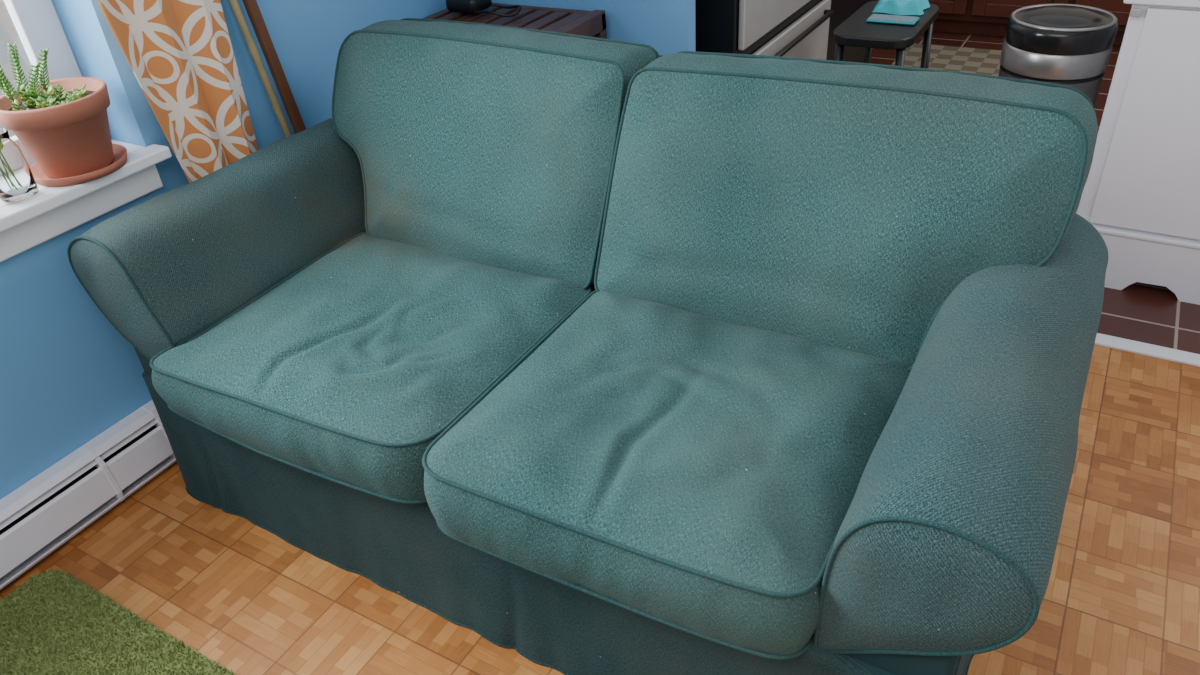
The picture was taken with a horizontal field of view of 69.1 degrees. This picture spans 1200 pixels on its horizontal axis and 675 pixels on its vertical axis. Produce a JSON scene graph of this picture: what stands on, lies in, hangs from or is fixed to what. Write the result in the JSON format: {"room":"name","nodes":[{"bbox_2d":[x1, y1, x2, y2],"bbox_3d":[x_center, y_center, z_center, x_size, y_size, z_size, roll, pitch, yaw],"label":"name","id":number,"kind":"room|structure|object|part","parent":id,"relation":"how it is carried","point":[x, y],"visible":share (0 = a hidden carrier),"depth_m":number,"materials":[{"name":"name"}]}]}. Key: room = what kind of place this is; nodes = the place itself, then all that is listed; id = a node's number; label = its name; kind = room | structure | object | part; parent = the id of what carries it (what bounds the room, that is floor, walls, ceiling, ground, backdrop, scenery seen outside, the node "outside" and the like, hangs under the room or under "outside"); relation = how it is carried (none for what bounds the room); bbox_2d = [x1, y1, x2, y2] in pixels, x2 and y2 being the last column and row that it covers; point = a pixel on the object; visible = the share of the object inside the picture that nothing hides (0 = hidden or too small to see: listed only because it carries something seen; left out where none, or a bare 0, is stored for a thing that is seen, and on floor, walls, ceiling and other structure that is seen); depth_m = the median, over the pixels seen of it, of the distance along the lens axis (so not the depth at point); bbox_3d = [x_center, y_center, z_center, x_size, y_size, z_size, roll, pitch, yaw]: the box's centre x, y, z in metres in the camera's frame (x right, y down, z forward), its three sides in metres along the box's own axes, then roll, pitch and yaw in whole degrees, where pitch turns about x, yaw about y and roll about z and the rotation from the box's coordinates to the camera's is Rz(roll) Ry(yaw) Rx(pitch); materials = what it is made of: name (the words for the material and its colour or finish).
{"room":"living room","nodes":[
{"label":"living room","id":0,"kind":"room"},
{"bbox_2d":[0,0,446,499],"bbox_3d":[-0.617,-1.387,2.306,0.180,2.500,6.900,15,39,26],"label":"wall","id":1,"kind":"structure","parent":0,"point":[67,375],"depth_m":1.88,"materials":[{"name":"blue paint"}]},
{"bbox_2d":[4,0,81,165],"bbox_3d":[-1.543,-0.611,1.052,0.030,1.345,1.530,15,39,26],"label":"window","id":2,"kind":"structure","parent":1,"relation":"in","point":[37,23],"depth_m":1.79,"materials":[{"name":"white paint"}]},
{"bbox_2d":[0,139,171,261],"bbox_3d":[-1.428,0.008,1.407,0.227,0.090,1.600,15,39,26],"label":"window sill","id":3,"kind":"structure","parent":1,"relation":"attached to","point":[54,211],"depth_m":1.76,"materials":[{"name":"white paint"}]},
{"bbox_2d":[0,128,38,203],"bbox_3d":[-1.136,-0.367,1.637,0.082,0.227,0.073,15,39,26],"label":"jar","id":4,"kind":"object","parent":3,"relation":"on","point":[18,184],"visible":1,"depth_m":1.66,"materials":[{"name":"clear glass"}]},
{"bbox_2d":[0,43,126,186],"bbox_3d":[-1.084,-0.460,1.732,0.206,0.268,0.206,15,39,26],"label":"potted succulent","id":5,"kind":"object","parent":3,"relation":"on","point":[63,123],"visible":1,"depth_m":1.72,"materials":[{"name":"ceramic"}]},
{"bbox_3d":[-1.139,-0.477,1.673,0.013,0.100,0.013,15,39,26],"label":"stem","id":6,"kind":"part","parent":5,"relation":"part of","materials":[{"name":"green plant"}]},
{"bbox_3d":[-1.149,-0.519,1.731,0.003,0.106,0.034,-9,34,-6],"label":"stem","id":7,"kind":"part","parent":5,"relation":"part of","materials":[{"name":"green plant"}]},
{"bbox_2d":[0,77,113,178],"bbox_3d":[-1.081,-0.418,1.761,0.206,0.154,0.206,15,39,26],"label":"pot","id":8,"kind":"object","parent":5,"relation":"attached to","point":[63,123],"depth_m":1.72,"materials":[{"name":"ceramic"}]},
{"bbox_2d":[0,400,175,589],"bbox_3d":[-1.435,0.636,1.510,0.068,0.145,2.490,15,39,26],"label":"baseboard heater","id":9,"kind":"object","parent":1,"relation":"attached to","point":[45,512],"visible":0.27,"depth_m":1.90,"materials":[{"name":"white metal"}]},
{"bbox_3d":[-1.464,0.632,1.522,0.006,0.143,2.480,15,39,26],"label":"plate","id":10,"kind":"part","parent":9,"relation":"part of","materials":[{"name":"white metal"}]},
{"bbox_2d":[0,408,158,522],"bbox_3d":[-1.448,0.586,1.475,0.042,0.016,2.480,15,39,26],"label":"cover","id":11,"kind":"object","parent":9,"relation":"attached to","point":[63,472],"depth_m":1.89,"materials":[{"name":"white metal"}]},
{"bbox_2d":[98,0,258,182],"bbox_3d":[-1.287,-0.428,1.234,0.043,1.776,2.150,15,39,26],"label":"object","id":12,"kind":"object","parent":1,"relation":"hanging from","point":[180,54],"visible":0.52,"depth_m":1.91,"materials":[{"name":"fabric"}]},
{"bbox_2d":[492,0,695,55],"bbox_3d":[-0.102,-1.399,2.265,0.740,2.500,0.050,15,39,26],"label":"wall","id":13,"kind":"structure","parent":0,"point":[667,26],"depth_m":2.45,"materials":[{"name":"blue paint"}]},
{"bbox_2d":[0,344,1199,674],"bbox_3d":[0.268,0.945,1.057,3.800,0.050,3.640,15,39,26],"label":"floor","id":14,"kind":"structure","parent":0,"point":[1122,596],"depth_m":1.73,"materials":[{"name":"brown wood"}]},
{"bbox_2d":[0,568,235,674],"bbox_3d":[-0.739,0.884,1.200,1.512,0.016,0.916,15,39,26],"label":"shag rug","id":15,"kind":"object","parent":14,"relation":"on","point":[53,623],"visible":1,"depth_m":1.67,"materials":[{"name":"green carpet"}]},
{"bbox_2d":[228,0,291,136],"bbox_3d":[-0.790,-0.560,2.133,0.020,1.352,0.186,24,44,35],"label":"bamboo pole","id":16,"kind":"object","parent":14,"relation":"on","point":[251,46],"visible":0.36,"depth_m":2.06,"materials":[{"name":"brown wood"}]},
{"bbox_2d":[242,0,305,133],"bbox_3d":[-0.785,-0.673,2.078,0.021,1.597,0.220,22,43,34],"label":"wooden pole","id":17,"kind":"object","parent":14,"relation":"on","point":[251,6],"visible":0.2,"depth_m":2.09,"materials":[{"name":"brown wood"}]},
{"bbox_2d":[422,3,606,38],"bbox_3d":[-0.259,-0.584,2.651,0.490,0.742,0.350,15,39,26],"label":"console table","id":18,"kind":"object","parent":14,"relation":"on","point":[570,21],"visible":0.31,"depth_m":2.46,"materials":[{"name":"brown wood"}]},
{"bbox_2d":[446,0,520,16],"bbox_3d":[-0.329,-0.963,2.513,0.232,0.049,0.108,15,39,26],"label":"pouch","id":19,"kind":"object","parent":18,"relation":"on","point":[458,6],"visible":1,"depth_m":2.50,"materials":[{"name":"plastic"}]},
{"bbox_2d":[67,18,1107,674],"bbox_3d":[-0.069,-0.036,1.715,1.803,0.866,1.001,15,39,26],"label":"sofa","id":20,"kind":"object","parent":14,"relation":"on","point":[589,355],"visible":1,"depth_m":1.49,"materials":[{"name":"teal fabric"}]},
{"bbox_3d":[-0.944,-0.037,1.733,0.250,0.339,0.016,15,39,26],"label":"arm","id":21,"kind":"part","parent":20,"relation":"part of","materials":[{"name":"teal fabric"}]},
{"bbox_3d":[-0.681,-0.159,2.088,0.178,0.170,0.862,15,39,26],"label":"arm","id":22,"kind":"part","parent":20,"relation":"part of","materials":[{"name":"teal fabric"}]},
{"bbox_2d":[153,234,587,442],"bbox_3d":[-0.443,-0.039,1.712,0.660,0.046,0.582,15,39,26],"label":"seat cushion","id":23,"kind":"object","parent":20,"relation":"on","point":[333,338],"depth_m":1.67,"materials":[{"name":"teal fabric"}]},
{"bbox_2d":[334,32,620,286],"bbox_3d":[-0.309,-0.402,1.882,0.750,0.410,0.208,15,39,26],"label":"cushion","id":24,"kind":"object","parent":20,"relation":"on","point":[495,155],"depth_m":1.82,"materials":[{"name":"teal fabric"}]},
{"bbox_3d":[0.114,-0.327,1.898,1.545,0.518,0.230,15,39,26],"label":"frame","id":25,"kind":"part","parent":20,"relation":"part of","materials":[{"name":"teal fabric"}]},
{"bbox_2d":[426,291,909,592],"bbox_3d":[0.121,0.110,1.415,0.628,0.038,0.586,15,39,26],"label":"seat cushion","id":26,"kind":"object","parent":20,"relation":"on","point":[707,441],"depth_m":1.35,"materials":[{"name":"teal fabric"}]},
{"bbox_2d":[597,71,1082,367],"bbox_3d":[0.367,-0.214,1.535,0.797,0.405,0.205,15,39,26],"label":"cushion","id":27,"kind":"object","parent":20,"relation":"on","point":[844,216],"depth_m":1.49,"materials":[{"name":"teal fabric"}]},
{"bbox_3d":[0.583,0.186,1.438,0.178,0.170,0.862,15,39,26],"label":"arm","id":28,"kind":"part","parent":20,"relation":"part of","materials":[{"name":"teal fabric"}]},
{"bbox_3d":[0.384,0.341,1.060,0.234,0.301,0.016,15,39,26],"label":"arm","id":29,"kind":"part","parent":20,"relation":"part of","materials":[{"name":"teal fabric"}]},
{"bbox_2d":[1095,333,1199,366],"bbox_3d":[1.238,0.008,2.310,3.680,0.056,0.050,15,39,26],"label":"trim","id":30,"kind":"structure","parent":14,"relation":"on","point":[1175,355],"depth_m":2.21,"materials":[{"name":"white paint"}]},
{"bbox_2d":[870,31,1199,353],"bbox_3d":[2.000,-0.844,3.473,3.800,0.050,3.220,15,39,26],"label":"floor","id":31,"kind":"structure","parent":0,"point":[1140,312],"depth_m":2.37,"materials":[{"name":"brown tile"}]},
{"bbox_2d":[695,0,833,59],"bbox_3d":[0.302,-1.346,2.815,0.774,1.700,0.855,15,39,26],"label":"refrigerator","id":32,"kind":"object","parent":31,"relation":"on","point":[783,28],"visible":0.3,"depth_m":2.64,"materials":[{"name":"metal"}]},
{"bbox_3d":[0.632,-0.813,2.973,0.020,0.480,0.825,15,39,26],"label":"freezer drawer","id":33,"kind":"part","parent":32,"relation":"part of","materials":[{"name":"metal"}]},
{"bbox_3d":[0.641,-0.975,2.843,0.037,0.021,0.696,15,39,26],"label":"drawer handle","id":34,"kind":"part","parent":32,"relation":"part of","materials":[{"name":"black plastic"}]},
{"bbox_2d":[826,0,875,62],"bbox_3d":[0.764,-1.440,3.645,0.709,0.900,0.760,15,39,26],"label":"base cabinet","id":35,"kind":"object","parent":31,"relation":"on","point":[843,9],"visible":0.06,"depth_m":3.40,"materials":[{"name":"brown wood"}]},
{"bbox_2d":[833,0,938,68],"bbox_3d":[0.913,-0.744,2.876,0.246,0.600,0.440,15,39,26],"label":"stool","id":36,"kind":"object","parent":31,"relation":"on","point":[855,31],"visible":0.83,"depth_m":2.63,"materials":[{"name":"black plastic"}]},
{"bbox_3d":[0.738,-0.664,2.802,0.046,0.576,0.026,15,39,26],"label":"leg","id":37,"kind":"part","parent":36,"relation":"part of","materials":[{"name":"black plastic"}]},
{"bbox_3d":[0.918,-0.850,3.053,0.046,0.576,0.026,15,39,26],"label":"leg","id":38,"kind":"part","parent":36,"relation":"part of","materials":[{"name":"black plastic"}]},
{"bbox_2d":[866,14,919,24],"bbox_3d":[0.898,-0.975,2.673,0.145,0.009,0.070,15,39,26],"label":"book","id":39,"kind":"object","parent":36,"relation":"on","point":[877,18],"visible":1,"depth_m":2.66,"materials":[{"name":"teal paper"}]},
{"bbox_3d":[0.911,-0.617,2.713,0.046,0.576,0.026,15,39,26],"label":"leg","id":40,"kind":"part","parent":36,"relation":"part of","materials":[{"name":"black plastic"}]},
{"bbox_2d":[873,0,929,14],"bbox_3d":[0.954,-1.060,2.764,0.162,0.038,0.132,15,39,26],"label":"cloth","id":41,"kind":"object","parent":36,"relation":"on","point":[896,7],"visible":1,"depth_m":2.73,"materials":[{"name":"teal fabric"}]},
{"bbox_3d":[1.091,-0.803,2.964,0.046,0.576,0.026,15,39,26],"label":"leg","id":42,"kind":"part","parent":36,"relation":"part of","materials":[{"name":"black plastic"}]},
{"bbox_2d":[891,43,1001,75],"bbox_3d":[1.719,-1.167,3.924,0.840,0.009,0.860,15,39,26],"label":"kitchen mat","id":43,"kind":"object","parent":31,"relation":"on","point":[949,58],"visible":0.04,"depth_m":4.15,"materials":[{"name":"beige fabric"}]},
{"bbox_2d":[928,0,1131,45],"bbox_3d":[2.302,-1.933,4.188,2.770,0.900,0.600,15,39,26],"label":"base cabinet","id":44,"kind":"object","parent":31,"relation":"on","point":[976,17],"visible":0.24,"depth_m":4.33,"materials":[{"name":"brown wood"}]},
{"bbox_2d":[998,4,1117,107],"bbox_3d":[1.341,-0.665,2.657,0.288,0.650,0.288,-12,35,-10],"label":"trash can","id":45,"kind":"object","parent":31,"relation":"on","point":[1071,45],"visible":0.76,"depth_m":2.44,"materials":[{"name":"grey metal"}]},
{"bbox_3d":[1.322,-0.895,2.499,0.288,0.090,0.288,15,39,26],"label":"bin lid","id":46,"kind":"part","parent":45,"relation":"part of","materials":[{"name":"black plastic"}]},
{"bbox_2d":[1076,0,1199,304],"bbox_3d":[1.882,-0.536,2.282,1.040,0.800,0.615,15,39,26],"label":"base cabinet","id":47,"kind":"object","parent":31,"relation":"on","point":[1141,192],"visible":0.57,"depth_m":2.25,"materials":[{"name":"paint"}]},
{"bbox_3d":[1.895,-0.344,2.410,1.030,0.014,0.600,15,39,26],"label":"moulding","id":48,"kind":"part","parent":47,"relation":"part of","materials":[{"name":"white paint"}]},
{"bbox_3d":[1.552,-0.497,2.139,0.505,0.570,0.016,15,39,26],"label":"door panel","id":49,"kind":"part","parent":47,"relation":"part of","materials":[{"name":"white paint"}]},
{"bbox_2d":[1123,0,1199,7],"bbox_3d":[1.857,-0.851,2.066,1.040,0.035,0.615,15,39,26],"label":"countertop","id":50,"kind":"structure","parent":47,"relation":"on","point":[1174,3],"depth_m":2.05,"materials":[{"name":"white paint"}]}
]}

